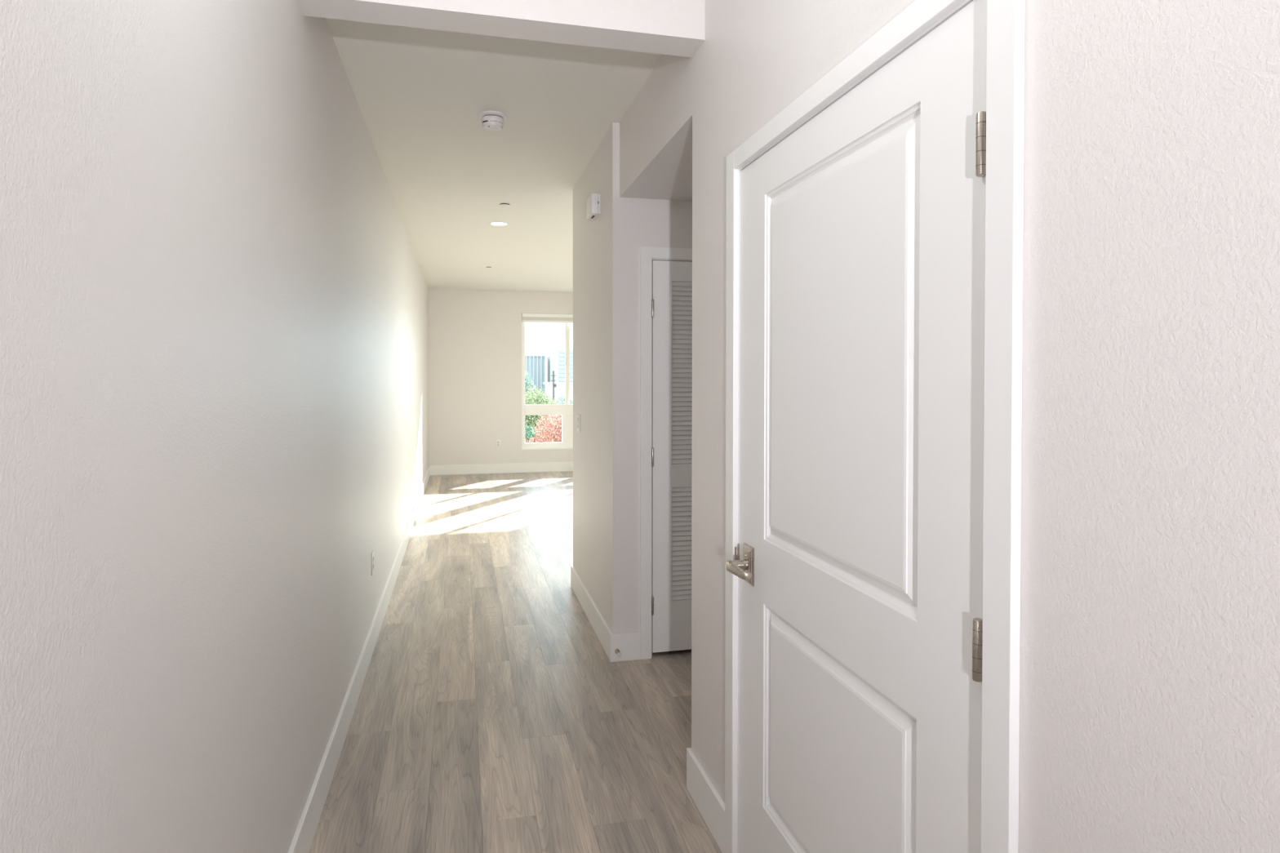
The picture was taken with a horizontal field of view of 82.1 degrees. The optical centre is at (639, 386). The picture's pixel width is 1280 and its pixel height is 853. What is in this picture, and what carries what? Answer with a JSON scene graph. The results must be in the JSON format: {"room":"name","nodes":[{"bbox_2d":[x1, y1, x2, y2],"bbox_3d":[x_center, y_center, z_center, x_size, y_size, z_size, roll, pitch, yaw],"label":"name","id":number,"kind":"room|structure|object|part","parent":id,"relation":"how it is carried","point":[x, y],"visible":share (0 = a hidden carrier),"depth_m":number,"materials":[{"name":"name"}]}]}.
{"room":"apartment hallway","nodes":[
{"label":"apartment hallway","id":0,"kind":"room"},
{"bbox_2d":[0,0,428,852],"bbox_3d":[-1.532,0.031,4.069,0.120,2.748,14.070,0,1,-14],"label":"wall","id":1,"kind":"structure","parent":0,"point":[214,290],"depth_m":1.30,"materials":[{"name":"white paint"}]},
{"bbox_2d":[288,465,430,852],"bbox_3d":[-1.464,1.325,4.089,0.014,0.143,13.800,0,1,-14],"label":"baseboard","id":2,"kind":"structure","parent":1,"relation":"attached to","point":[303,838],"depth_m":2.91,"materials":[{"name":"white paint"}]},
{"bbox_2d":[371,550,373,575],"bbox_3d":[-1.435,0.947,3.952,0.008,0.120,0.072,0,1,-14],"label":"wall outlet","id":3,"kind":"object","parent":1,"relation":"attached to","point":[372,553],"visible":1,"depth_m":3.92,"materials":[{"name":"white plastic"}]},
{"bbox_2d":[325,17,662,292],"bbox_3d":[1.962,-1.429,4.896,7.310,0.150,14.070,0,1,-14],"label":"ceiling","id":4,"kind":"structure","parent":0,"point":[420,94],"depth_m":3.88,"materials":[{"name":"white paint"}]},
{"bbox_2d":[478,110,506,130],"bbox_3d":[-0.726,-1.302,3.626,0.142,0.068,0.142,0,1,-14],"label":"smoke detector","id":5,"kind":"object","parent":4,"relation":"attached to","point":[491,120],"visible":1,"depth_m":3.59,"materials":[{"name":"white plastic"}]},
{"bbox_2d":[488,221,508,226],"bbox_3d":[-1.184,-1.370,6.176,0.162,0.006,0.162,0,1,-14],"label":"recessed light","id":6,"kind":"object","parent":4,"relation":"in","point":[493,223],"visible":1,"depth_m":6.16,"materials":[{"name":"white plastic"}]},
{"bbox_2d":[296,0,705,57],"bbox_3d":[-0.411,-1.230,2.340,1.252,0.176,0.137,0,1,-14],"label":"ceiling beam","id":7,"kind":"structure","parent":4,"relation":"attached to","point":[665,27],"depth_m":2.34,"materials":[{"name":"white paint"}]},
{"bbox_2d":[498,203,510,207],"bbox_3d":[-1.010,-1.359,5.498,0.084,0.010,0.084,0,1,-14],"label":"sprinkler cover","id":8,"kind":"object","parent":4,"relation":"attached to","point":[504,205],"visible":1,"depth_m":5.48,"materials":[{"name":"grey"}]},
{"bbox_2d":[428,288,573,465],"bbox_3d":[0.321,-0.078,11.680,7.070,2.748,0.150,0,1,-14],"label":"wall","id":9,"kind":"structure","parent":0,"point":[475,335],"depth_m":10.94,"materials":[{"name":"white paint"}]},
{"bbox_2d":[495,440,500,448],"bbox_3d":[-2.124,0.852,11.019,0.072,0.120,0.008,0,1,-14],"label":"wall outlet","id":10,"kind":"object","parent":9,"relation":"attached to","point":[497,442],"visible":1,"depth_m":11.02,"materials":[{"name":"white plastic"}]},
{"bbox_2d":[430,462,573,475],"bbox_3d":[0.346,1.218,11.620,7.056,0.143,0.014,0,1,-14],"label":"baseboard","id":11,"kind":"structure","parent":9,"relation":"attached to","point":[548,466],"depth_m":11.02,"materials":[{"name":"white paint"}]},
{"bbox_2d":[521,316,573,448],"bbox_3d":[-1.153,-0.081,11.321,1.332,2.070,0.082,0,1,-14],"label":"window","id":12,"kind":"structure","parent":9,"relation":"in","point":[566,410],"depth_m":11.27,"materials":[{"name":"white plastic"}]},
{"bbox_3d":[-1.776,-0.079,11.176,0.052,2.070,0.070,0,1,-14],"label":"frame","id":13,"kind":"part","parent":12,"relation":"part of","materials":[{"name":"white plastic"}]},
{"bbox_2d":[521,313,573,323],"bbox_3d":[-1.140,-1.046,11.257,1.320,0.134,0.040,0,1,-14],"label":"window blind","id":14,"kind":"object","parent":12,"relation":"attached to","point":[526,317],"visible":0.52,"depth_m":11.17,"materials":[{"name":"white plastic"}]},
{"bbox_3d":[-1.140,-0.994,11.258,1.312,0.030,0.034,0,1,-14],"label":"rail","id":15,"kind":"part","parent":14,"relation":"part of","materials":[{"name":"white plastic"}]},
{"bbox_3d":[-1.155,0.905,11.341,1.228,0.099,0.070,0,1,-14],"label":"frame sill","id":16,"kind":"part","parent":12,"relation":"part of","materials":[{"name":"white plastic"}]},
{"bbox_2d":[521,447,573,450],"bbox_3d":[-1.140,0.947,11.282,1.332,0.016,0.060,0,1,-14],"label":"window sill","id":17,"kind":"structure","parent":9,"relation":"attached to","point":[571,447],"depth_m":11.20,"materials":[{"name":"white paint"}]},
{"bbox_2d":[309,471,721,852],"bbox_3d":[1.961,1.486,4.938,7.310,0.200,14.070,0,1,-14],"label":"floor","id":18,"kind":"structure","parent":0,"point":[491,715],"depth_m":3.19,"materials":[{"name":"grey"}]},
{"bbox_2d":[573,122,692,633],"bbox_3d":[2.544,0.018,5.095,5.854,2.748,1.373,0,1,-14],"label":"wall","id":19,"kind":"structure","parent":0,"point":[606,247],"depth_m":3.82,"materials":[{"name":"white paint"}]},
{"bbox_2d":[576,413,580,432],"bbox_3d":[-0.403,0.237,4.809,0.010,0.116,0.118,0,1,-14],"label":"light switch","id":20,"kind":"object","parent":19,"relation":"attached to","point":[578,418],"visible":1,"depth_m":4.78,"materials":[{"name":"white plastic"}]},
{"bbox_2d":[586,193,599,219],"bbox_3d":[-0.262,-1.009,4.125,0.050,0.113,0.171,0,1,-14],"label":"box","id":21,"kind":"object","parent":19,"relation":"attached to","point":[593,201],"visible":1,"depth_m":4.05,"materials":[{"name":"white plastic"}]},
{"bbox_3d":[-0.243,-1.010,4.130,0.012,0.108,0.166,0,1,-14],"label":"plate","id":22,"kind":"part","parent":21,"relation":"part of","materials":[{"name":"white plastic"}]},
{"bbox_2d":[570,565,640,662],"bbox_3d":[2.536,1.312,5.112,5.868,0.143,1.401,0,1,-14],"label":"baseboard","id":23,"kind":"structure","parent":19,"relation":"attached to","point":[598,624],"depth_m":3.85,"materials":[{"name":"white paint"}]},
{"bbox_2d":[614,648,621,657],"bbox_3d":[-0.109,1.348,3.717,0.025,0.025,0.063,0,1,-14],"label":"door stop","id":24,"kind":"object","parent":19,"relation":"attached to","point":[616,651],"visible":1,"depth_m":3.73,"materials":[{"name":"silver metal"}]},
{"bbox_2d":[640,246,692,659],"bbox_3d":[0.349,0.341,3.914,0.744,2.118,0.135,0,1,-14],"label":"door","id":25,"kind":"structure","parent":19,"relation":"in","point":[665,273],"depth_m":3.80,"materials":[{"name":"white paint"}]},
{"bbox_3d":[0.029,0.371,3.776,0.057,2.061,0.015,0,1,-14],"label":"casing","id":26,"kind":"part","parent":25,"relation":"part of","materials":[{"name":"white paint"}]},
{"bbox_3d":[0.364,-0.689,3.841,0.744,0.057,0.015,0,1,-14],"label":"casing","id":27,"kind":"part","parent":25,"relation":"part of","materials":[{"name":"white paint"}]},
{"bbox_2d":[619,53,692,201],"bbox_3d":[0.680,-1.144,3.296,1.318,0.375,1.211,0,1,-14],"label":"wall header","id":28,"kind":"structure","parent":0,"point":[655,130],"depth_m":3.14,"materials":[{"name":"white paint"}]},
{"bbox_2d":[691,0,1279,852],"bbox_3d":[0.836,0.089,0.128,0.120,2.748,5.053,0,1,-14],"label":"wall","id":29,"kind":"structure","parent":0,"point":[1149,643],"depth_m":0.89,"materials":[{"name":"white paint"}]},
{"bbox_2d":[686,747,724,852],"bbox_3d":[0.858,1.348,2.562,1.332,0.143,0.398,0,1,-14],"label":"baseboard","id":30,"kind":"structure","parent":29,"relation":"attached to","point":[708,802],"depth_m":2.38,"materials":[{"name":"white paint"}]},
{"bbox_2d":[724,0,1025,852],"bbox_3d":[0.437,0.379,1.637,0.185,2.108,1.173,0,1,-14],"label":"door","id":31,"kind":"structure","parent":29,"relation":"in","point":[875,222],"depth_m":1.42,"materials":[{"name":"white paint"}]},
{"bbox_3d":[0.271,0.371,2.169,0.017,2.108,0.061,0,1,-14],"label":"casing","id":32,"kind":"part","parent":31,"relation":"part of","materials":[{"name":"white paint"}]},
{"bbox_3d":[0.288,0.490,2.137,0.025,0.070,0.006,0,1,-1],"label":"strike plate","id":33,"kind":"part","parent":31,"relation":"part of","materials":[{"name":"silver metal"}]},
{"bbox_3d":[0.264,0.500,2.002,0.026,0.029,0.122,0,1,-20],"label":"lever","id":34,"kind":"part","parent":31,"relation":"part of","materials":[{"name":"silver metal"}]},
{"bbox_3d":[0.426,0.859,1.642,0.033,0.548,0.680,0,1,-14],"label":"panel","id":35,"kind":"part","parent":31,"relation":"part of","materials":[{"name":"white paint"}]},
{"bbox_3d":[0.427,-0.047,1.629,0.033,0.918,0.680,0,1,-14],"label":"panel","id":36,"kind":"part","parent":31,"relation":"part of","materials":[{"name":"white paint"}]},
{"bbox_3d":[0.403,-0.649,1.613,0.017,0.053,1.053,0,1,-14],"label":"casing","id":37,"kind":"part","parent":31,"relation":"part of","materials":[{"name":"white paint"}]},
{"bbox_3d":[0.533,0.387,1.087,0.017,2.108,0.059,0,1,-14],"label":"casing","id":38,"kind":"part","parent":31,"relation":"part of","materials":[{"name":"white paint"}]},
{"label":"outside","id":39,"kind":"structure","parent":0,"visible":0},
{"bbox_3d":[-9.000,3.351,100.776,150.000,0.300,320.000,0,1,-14],"label":"ground","id":40,"kind":"structure","parent":39,"visible":0},
{"bbox_2d":[524,370,533,400],"bbox_3d":[-5.650,1.681,33.636,1.645,4.975,1.210,0,1,-14],"label":"tree","id":41,"kind":"object","parent":40,"relation":"on","point":[530,380],"visible":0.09,"depth_m":33.56,"materials":[{"name":"green plant"}]},
{"bbox_2d":[524,424,536,443],"bbox_3d":[-3.211,2.670,18.954,1.256,3.424,0.823,0,1,11],"label":"evergreen shrub","id":42,"kind":"object","parent":40,"relation":"on","point":[526,431],"visible":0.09,"depth_m":18.80,"materials":[{"name":"green plant"}]},
{"bbox_2d":[524,355,546,395],"bbox_3d":[-26.308,-2.073,155.621,11.250,8.950,15.500,0,1,-14],"label":"office tower","id":43,"kind":"structure","parent":40,"relation":"on","point":[535,365],"depth_m":149.17,"materials":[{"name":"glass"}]},
{"bbox_2d":[524,385,559,441],"bbox_3d":[-3.509,2.122,23.868,1.930,4.378,1.557,0,1,-14],"label":"leafy tree","id":44,"kind":"object","parent":40,"relation":"on","point":[532,399],"visible":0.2,"depth_m":23.64,"materials":[{"name":"green plant"}]},
{"bbox_2d":[524,414,561,443],"bbox_3d":[-1.858,2.432,16.270,1.956,3.979,1.223,0,1,-21],"label":"shrub","id":45,"kind":"object","parent":40,"relation":"on","point":[550,438],"visible":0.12,"depth_m":16.04,"materials":[{"name":"red plant"}]},
{"bbox_2d":[551,370,556,426],"bbox_3d":[-5.284,1.515,45.050,0.320,4.980,0.162,0,1,-14],"label":"utility pole","id":46,"kind":"object","parent":40,"relation":"on","point":[553,375],"visible":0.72,"depth_m":44.98,"materials":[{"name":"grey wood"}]},
{"bbox_3d":[-5.294,1.515,45.048,0.170,4.980,0.162,0,1,-14],"label":"post","id":47,"kind":"part","parent":46,"relation":"part of","materials":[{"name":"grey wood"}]},
{"bbox_2d":[542,382,573,420],"bbox_3d":[-3.532,1.673,64.001,9.100,4.120,6.400,0,1,-14],"label":"building","id":48,"kind":"structure","parent":40,"relation":"on","point":[559,389],"depth_m":60.36,"materials":[{"name":"grey paint"}]},
{"bbox_2d":[546,347,573,382],"bbox_3d":[-13.127,-2.539,148.470,9.500,10.100,15.200,0,1,-14],"label":"banded tower","id":49,"kind":"structure","parent":40,"relation":"on","point":[556,356],"depth_m":140.68,"materials":[{"name":"grey concrete"}]},
{"bbox_2d":[554,394,573,435],"bbox_3d":[-2.701,2.265,28.191,1.546,3.969,1.201,0,1,-14],"label":"shrub","id":50,"kind":"object","parent":40,"relation":"on","point":[562,399],"visible":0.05,"depth_m":28.04,"materials":[{"name":"green plant"}]}
]}

